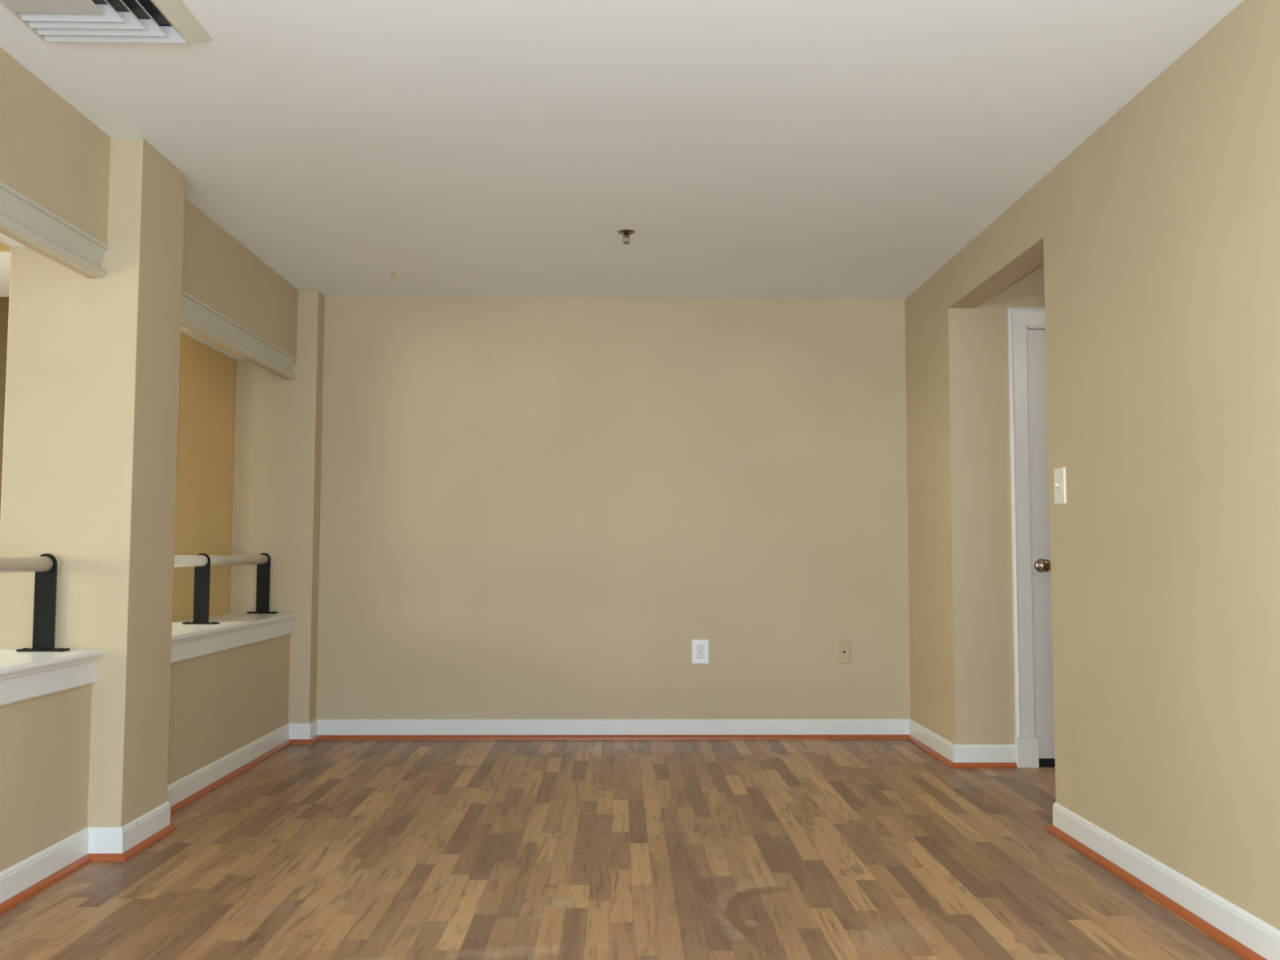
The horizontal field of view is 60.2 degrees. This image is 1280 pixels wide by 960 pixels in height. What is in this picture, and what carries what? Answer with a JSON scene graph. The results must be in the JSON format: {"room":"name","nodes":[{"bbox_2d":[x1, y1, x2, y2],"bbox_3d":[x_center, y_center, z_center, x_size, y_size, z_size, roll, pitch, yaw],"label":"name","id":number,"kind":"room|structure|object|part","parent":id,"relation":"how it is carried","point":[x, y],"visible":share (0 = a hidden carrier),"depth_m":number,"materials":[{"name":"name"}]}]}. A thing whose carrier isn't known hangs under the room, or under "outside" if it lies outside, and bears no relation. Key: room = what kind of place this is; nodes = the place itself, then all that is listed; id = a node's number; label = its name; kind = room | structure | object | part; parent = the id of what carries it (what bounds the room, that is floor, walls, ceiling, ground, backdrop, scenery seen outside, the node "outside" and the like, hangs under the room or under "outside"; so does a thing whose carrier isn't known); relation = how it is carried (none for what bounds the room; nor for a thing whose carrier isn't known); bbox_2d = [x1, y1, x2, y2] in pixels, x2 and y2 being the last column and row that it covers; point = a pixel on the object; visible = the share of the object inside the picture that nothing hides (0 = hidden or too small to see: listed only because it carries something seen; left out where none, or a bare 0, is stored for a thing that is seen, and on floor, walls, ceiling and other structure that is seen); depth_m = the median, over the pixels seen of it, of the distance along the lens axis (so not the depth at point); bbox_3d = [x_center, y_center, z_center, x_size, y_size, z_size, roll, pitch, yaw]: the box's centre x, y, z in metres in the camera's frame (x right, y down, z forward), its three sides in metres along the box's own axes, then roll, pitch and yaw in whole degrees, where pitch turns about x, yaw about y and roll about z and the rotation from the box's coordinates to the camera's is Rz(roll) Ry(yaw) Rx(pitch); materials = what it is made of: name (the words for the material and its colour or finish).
{"room":"empty living room","nodes":[
{"label":"empty living room","id":0,"kind":"room"},
{"bbox_2d":[0,297,8,518],"bbox_3d":[-3.400,0.190,6.084,2.230,2.400,0.120,0,-4,-1],"label":"wall","id":1,"kind":"structure","parent":0,"point":[4,301],"depth_m":6.08,"materials":[{"name":"brown paint"}]},
{"bbox_2d":[0,241,10,251],"bbox_3d":[-2.112,-1.190,0.285,0.120,0.396,6.894,0,-4,-1],"label":"wall","id":2,"kind":"structure","parent":0,"point":[3,247],"depth_m":3.69,"materials":[{"name":"beige paint"}]},
{"bbox_2d":[0,233,26,247],"bbox_3d":[-1.920,-1.198,0.290,0.263,0.380,6.894,0,-4,-1],"label":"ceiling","id":3,"kind":"structure","parent":0,"point":[4,239],"depth_m":3.65,"materials":[{"name":"white paint"}]},
{"bbox_2d":[0,47,297,871],"bbox_3d":[-1.914,-0.118,1.315,0.321,2.400,9.081,0,-4,-1],"label":"wall","id":4,"kind":"structure","parent":0,"point":[45,740],"depth_m":3.59,"materials":[{"name":"beige paint"}]},
{"bbox_2d":[0,656,99,706],"bbox_3d":[-1.723,0.398,0.189,0.022,0.086,6.894,0,-4,-1],"label":"trim","id":5,"kind":"structure","parent":4,"relation":"attached to","point":[23,686],"depth_m":3.31,"materials":[{"name":"white wood"}]},
{"bbox_2d":[0,648,105,676],"bbox_3d":[-1.875,0.343,0.190,0.360,0.022,6.894,0,-4,-1],"label":"trim","id":6,"kind":"structure","parent":4,"relation":"on","point":[11,661],"depth_m":3.35,"materials":[{"name":"white wood"}]},
{"bbox_2d":[0,553,70,651],"bbox_3d":[-1.867,0.175,0.201,0.148,0.314,6.892,0,-4,-1],"label":"handrail","id":7,"kind":"object","parent":6,"relation":"on","point":[46,566],"visible":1,"depth_m":3.57,"materials":[{"name":"black metal"}]},
{"bbox_3d":[-1.866,0.052,0.209,0.049,0.049,6.892,0,-4,-1],"label":"rail","id":8,"kind":"part","parent":7,"relation":"part of","materials":[{"name":"white wood"}]},
{"bbox_3d":[-1.931,0.550,3.572,0.148,0.007,0.048,0,-4,-1],"label":"plate","id":9,"kind":"part","parent":7,"relation":"part of","materials":[{"name":"black metal"}]},
{"bbox_2d":[0,181,108,278],"bbox_3d":[-1.753,-0.958,0.277,0.055,0.112,6.894,0,-4,-1],"label":"trim","id":10,"kind":"structure","parent":4,"relation":"attached to","point":[20,216],"depth_m":3.36,"materials":[{"name":"white wood"}]},
{"bbox_2d":[0,801,170,903],"bbox_3d":[-1.678,0.969,0.338,0.121,0.103,7.264,0,-4,-1],"label":"baseboard","id":11,"kind":"object","parent":4,"relation":"attached to","point":[24,874],"visible":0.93,"depth_m":3.52,"materials":[{"name":"white wood"}]},
{"bbox_2d":[170,617,294,663],"bbox_3d":[-1.812,0.706,4.904,0.022,0.086,1.817,0,-4,-1],"label":"trim","id":12,"kind":"structure","parent":4,"relation":"attached to","point":[193,647],"depth_m":4.83,"materials":[{"name":"white wood"}]},
{"bbox_2d":[181,290,297,379],"bbox_3d":[-1.842,-0.649,4.992,0.055,0.112,1.817,0,-4,-1],"label":"trim","id":13,"kind":"structure","parent":4,"relation":"attached to","point":[197,315],"depth_m":4.96,"materials":[{"name":"white wood"}]},
{"bbox_2d":[172,332,235,622],"bbox_3d":[-2.214,0.157,5.544,0.120,2.400,1.006,0,-4,-1],"label":"wall","id":14,"kind":"structure","parent":0,"point":[207,375],"depth_m":5.45,"materials":[{"name":"yellow paint"}]},
{"bbox_2d":[180,326,245,359],"bbox_3d":[-2.009,-0.890,5.004,0.263,0.380,1.817,0,-4,-1],"label":"lintel","id":15,"kind":"object","parent":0,"point":[184,331],"visible":0.07,"depth_m":5.45,"materials":[{"name":"white paint"}]},
{"bbox_2d":[315,296,911,719],"bbox_3d":[-0.349,0.196,6.068,3.629,2.400,0.120,0,-4,-1],"label":"wall","id":16,"kind":"structure","parent":0,"point":[531,508],"depth_m":6.01,"materials":[{"name":"beige paint"}]},
{"bbox_2d":[166,719,1015,806],"bbox_3d":[-0.032,1.275,4.966,3.587,0.103,1.949,0,-4,-1],"label":"baseboard","id":17,"kind":"structure","parent":16,"relation":"attached to","point":[188,785],"depth_m":5.91,"materials":[{"name":"white wood"}]},
{"bbox_2d":[170,734,1017,814],"bbox_3d":[-0.026,1.315,4.958,3.575,0.022,1.937,0,-4,-1],"label":"trim","id":18,"kind":"structure","parent":16,"relation":"attached to","point":[214,785],"depth_m":5.89,"materials":[{"name":"brown wood"}]},
{"bbox_2d":[691,639,709,663],"bbox_3d":[0.327,0.928,5.968,0.093,0.131,0.009,0,-4,-1],"label":"electrical outlet","id":19,"kind":"object","parent":16,"relation":"attached to","point":[700,647],"visible":1,"depth_m":5.96,"materials":[{"name":"white plastic"}]},
{"bbox_2d":[697,653,703,657],"bbox_3d":[0.327,0.948,5.963,0.035,0.027,0.003,0,-4,-1],"label":"receptacle","id":20,"kind":"object","parent":19,"relation":"attached to","point":[699,655],"depth_m":5.96,"materials":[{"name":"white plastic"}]},
{"bbox_2d":[697,644,703,650],"bbox_3d":[0.327,0.907,5.966,0.038,0.030,0.003,0,-4,-1],"label":"receptacle","id":21,"kind":"object","parent":19,"relation":"attached to","point":[700,647],"depth_m":5.96,"materials":[{"name":"white plastic"}]},
{"bbox_2d":[837,641,850,663],"bbox_3d":[1.107,0.937,5.983,0.068,0.118,0.007,0,-4,-1],"label":"cable wall plate","id":22,"kind":"object","parent":16,"relation":"attached to","point":[843,647],"visible":1,"depth_m":5.98,"materials":[{"name":"beige paint"}]},
{"bbox_2d":[0,0,1243,299],"bbox_3d":[-0.584,-1.329,2.073,7.900,0.120,10.586,0,-4,-1],"label":"ceiling","id":23,"kind":"structure","parent":0,"point":[831,149],"depth_m":3.63,"materials":[{"name":"white paint"}]},
{"bbox_2d":[0,0,213,43],"bbox_3d":[-1.400,-1.206,2.785,0.468,0.036,0.472,0,-4,-1],"label":"ceiling vent","id":24,"kind":"object","parent":23,"relation":"in","point":[121,21],"visible":1,"depth_m":2.88,"materials":[{"name":"white metal"}]},
{"bbox_3d":[-1.477,-1.197,2.700,0.224,0.003,0.220,0,-4,-1],"label":"plate","id":25,"kind":"part","parent":24,"relation":"part of","materials":[{"name":"white metal"}]},
{"bbox_2d":[617,229,635,244],"bbox_3d":[-0.060,-1.060,4.835,0.077,0.054,0.077,0,-4,-1],"label":"sprinkler","id":26,"kind":"object","parent":23,"relation":"attached to","point":[626,233],"visible":1,"depth_m":4.82,"materials":[{"name":"silver metal"}]},
{"bbox_2d":[0,739,1245,959],"bbox_3d":[-0.590,1.183,1.909,7.900,0.126,10.586,0,-4,-1],"label":"floor","id":27,"kind":"structure","parent":0,"point":[323,849],"depth_m":3.51,"materials":[{"name":"brown wood"}]},
{"bbox_2d":[0,823,175,915],"bbox_3d":[-1.664,1.010,0.342,0.126,0.022,7.276,0,-4,-1],"label":"trim","id":28,"kind":"object","parent":27,"relation":"on","point":[23,895],"visible":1,"depth_m":3.51,"materials":[{"name":"brown wood"}]},
{"bbox_2d":[0,137,185,826],"bbox_3d":[-1.907,0.047,3.849,0.430,2.400,0.370,0,-4,-1],"label":"wall pier","id":29,"kind":"object","parent":27,"relation":"on","point":[91,436],"visible":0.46,"depth_m":3.69,"materials":[{"name":"beige paint"}]},
{"bbox_2d":[229,290,324,723],"bbox_3d":[-1.946,0.182,5.912,0.430,2.400,0.132,0,-4,-1],"label":"wall pier","id":30,"kind":"object","parent":27,"relation":"on","point":[277,446],"visible":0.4,"depth_m":5.86,"materials":[{"name":"beige paint"}]},
{"bbox_2d":[1024,262,1044,307],"bbox_3d":[2.526,0.153,5.327,1.350,2.400,0.120,0,-4,-1],"label":"wall","id":31,"kind":"structure","parent":0,"point":[1034,291],"depth_m":5.33,"materials":[{"name":"beige paint"}]},
{"bbox_2d":[1007,306,1054,768],"bbox_3d":[2.236,0.261,5.282,0.952,2.178,0.185,0,-4,-1],"label":"door","id":32,"kind":"structure","parent":31,"relation":"in","point":[1034,739],"depth_m":5.24,"materials":[{"name":"white paint"}]},
{"bbox_2d":[904,0,1279,929],"bbox_3d":[1.737,-0.098,1.509,0.371,2.400,9.333,0,-4,-1],"label":"wall","id":33,"kind":"structure","parent":0,"point":[1157,237],"depth_m":3.34,"materials":[{"name":"beige paint"}]},
{"bbox_2d":[1053,466,1066,504],"bbox_3d":[1.495,0.021,3.950,0.021,0.131,0.093,0,-4,-1],"label":"light switch","id":34,"kind":"object","parent":33,"relation":"attached to","point":[1060,474],"visible":1,"depth_m":3.94,"materials":[{"name":"beige plastic"}]},
{"bbox_2d":[1046,823,1266,959],"bbox_3d":[1.548,1.020,0.385,0.017,0.022,7.244,0,-4,-1],"label":"trim","id":35,"kind":"structure","parent":33,"relation":"attached to","point":[1232,944],"depth_m":3.15,"materials":[{"name":"brown wood"}]},
{"bbox_2d":[1052,802,1279,959],"bbox_3d":[1.563,0.979,0.378,0.012,0.103,7.224,0,-4,-1],"label":"baseboard","id":36,"kind":"structure","parent":33,"relation":"attached to","point":[1251,931],"depth_m":3.09,"materials":[{"name":"white wood"}]},
{"bbox_3d":[-2.034,0.988,4.881,0.221,0.657,1.817,0,-4,-1],"label":"wall","id":37,"kind":"structure","parent":0,"visible":0},
{"bbox_2d":[171,613,297,642],"bbox_3d":[-1.964,0.651,4.904,0.360,0.022,1.817,0,-4,-1],"label":"trim","id":38,"kind":"structure","parent":37,"relation":"attached to","point":[228,621],"depth_m":5.01,"materials":[{"name":"white wood"}]},
{"bbox_2d":[173,552,278,624],"bbox_3d":[-1.956,0.483,4.915,0.148,0.314,1.815,0,-4,-1],"label":"handrail","id":39,"kind":"object","parent":38,"relation":"on","point":[202,562],"visible":0.63,"depth_m":4.93,"materials":[{"name":"black metal"}]},
{"bbox_3d":[-1.956,0.638,4.918,0.148,0.007,0.048,0,-4,-1],"label":"plate","id":40,"kind":"part","parent":39,"relation":"part of","materials":[{"name":"black metal"}]},
{"bbox_3d":[-1.955,0.360,4.923,0.049,0.049,1.815,0,-4,-1],"label":"rail","id":41,"kind":"part","parent":39,"relation":"part of","materials":[{"name":"white wood"}]},
{"bbox_3d":[-1.972,0.693,5.769,0.148,0.007,0.048,0,-4,-1],"label":"plate","id":42,"kind":"part","parent":39,"relation":"part of","materials":[{"name":"black metal"}]}
]}

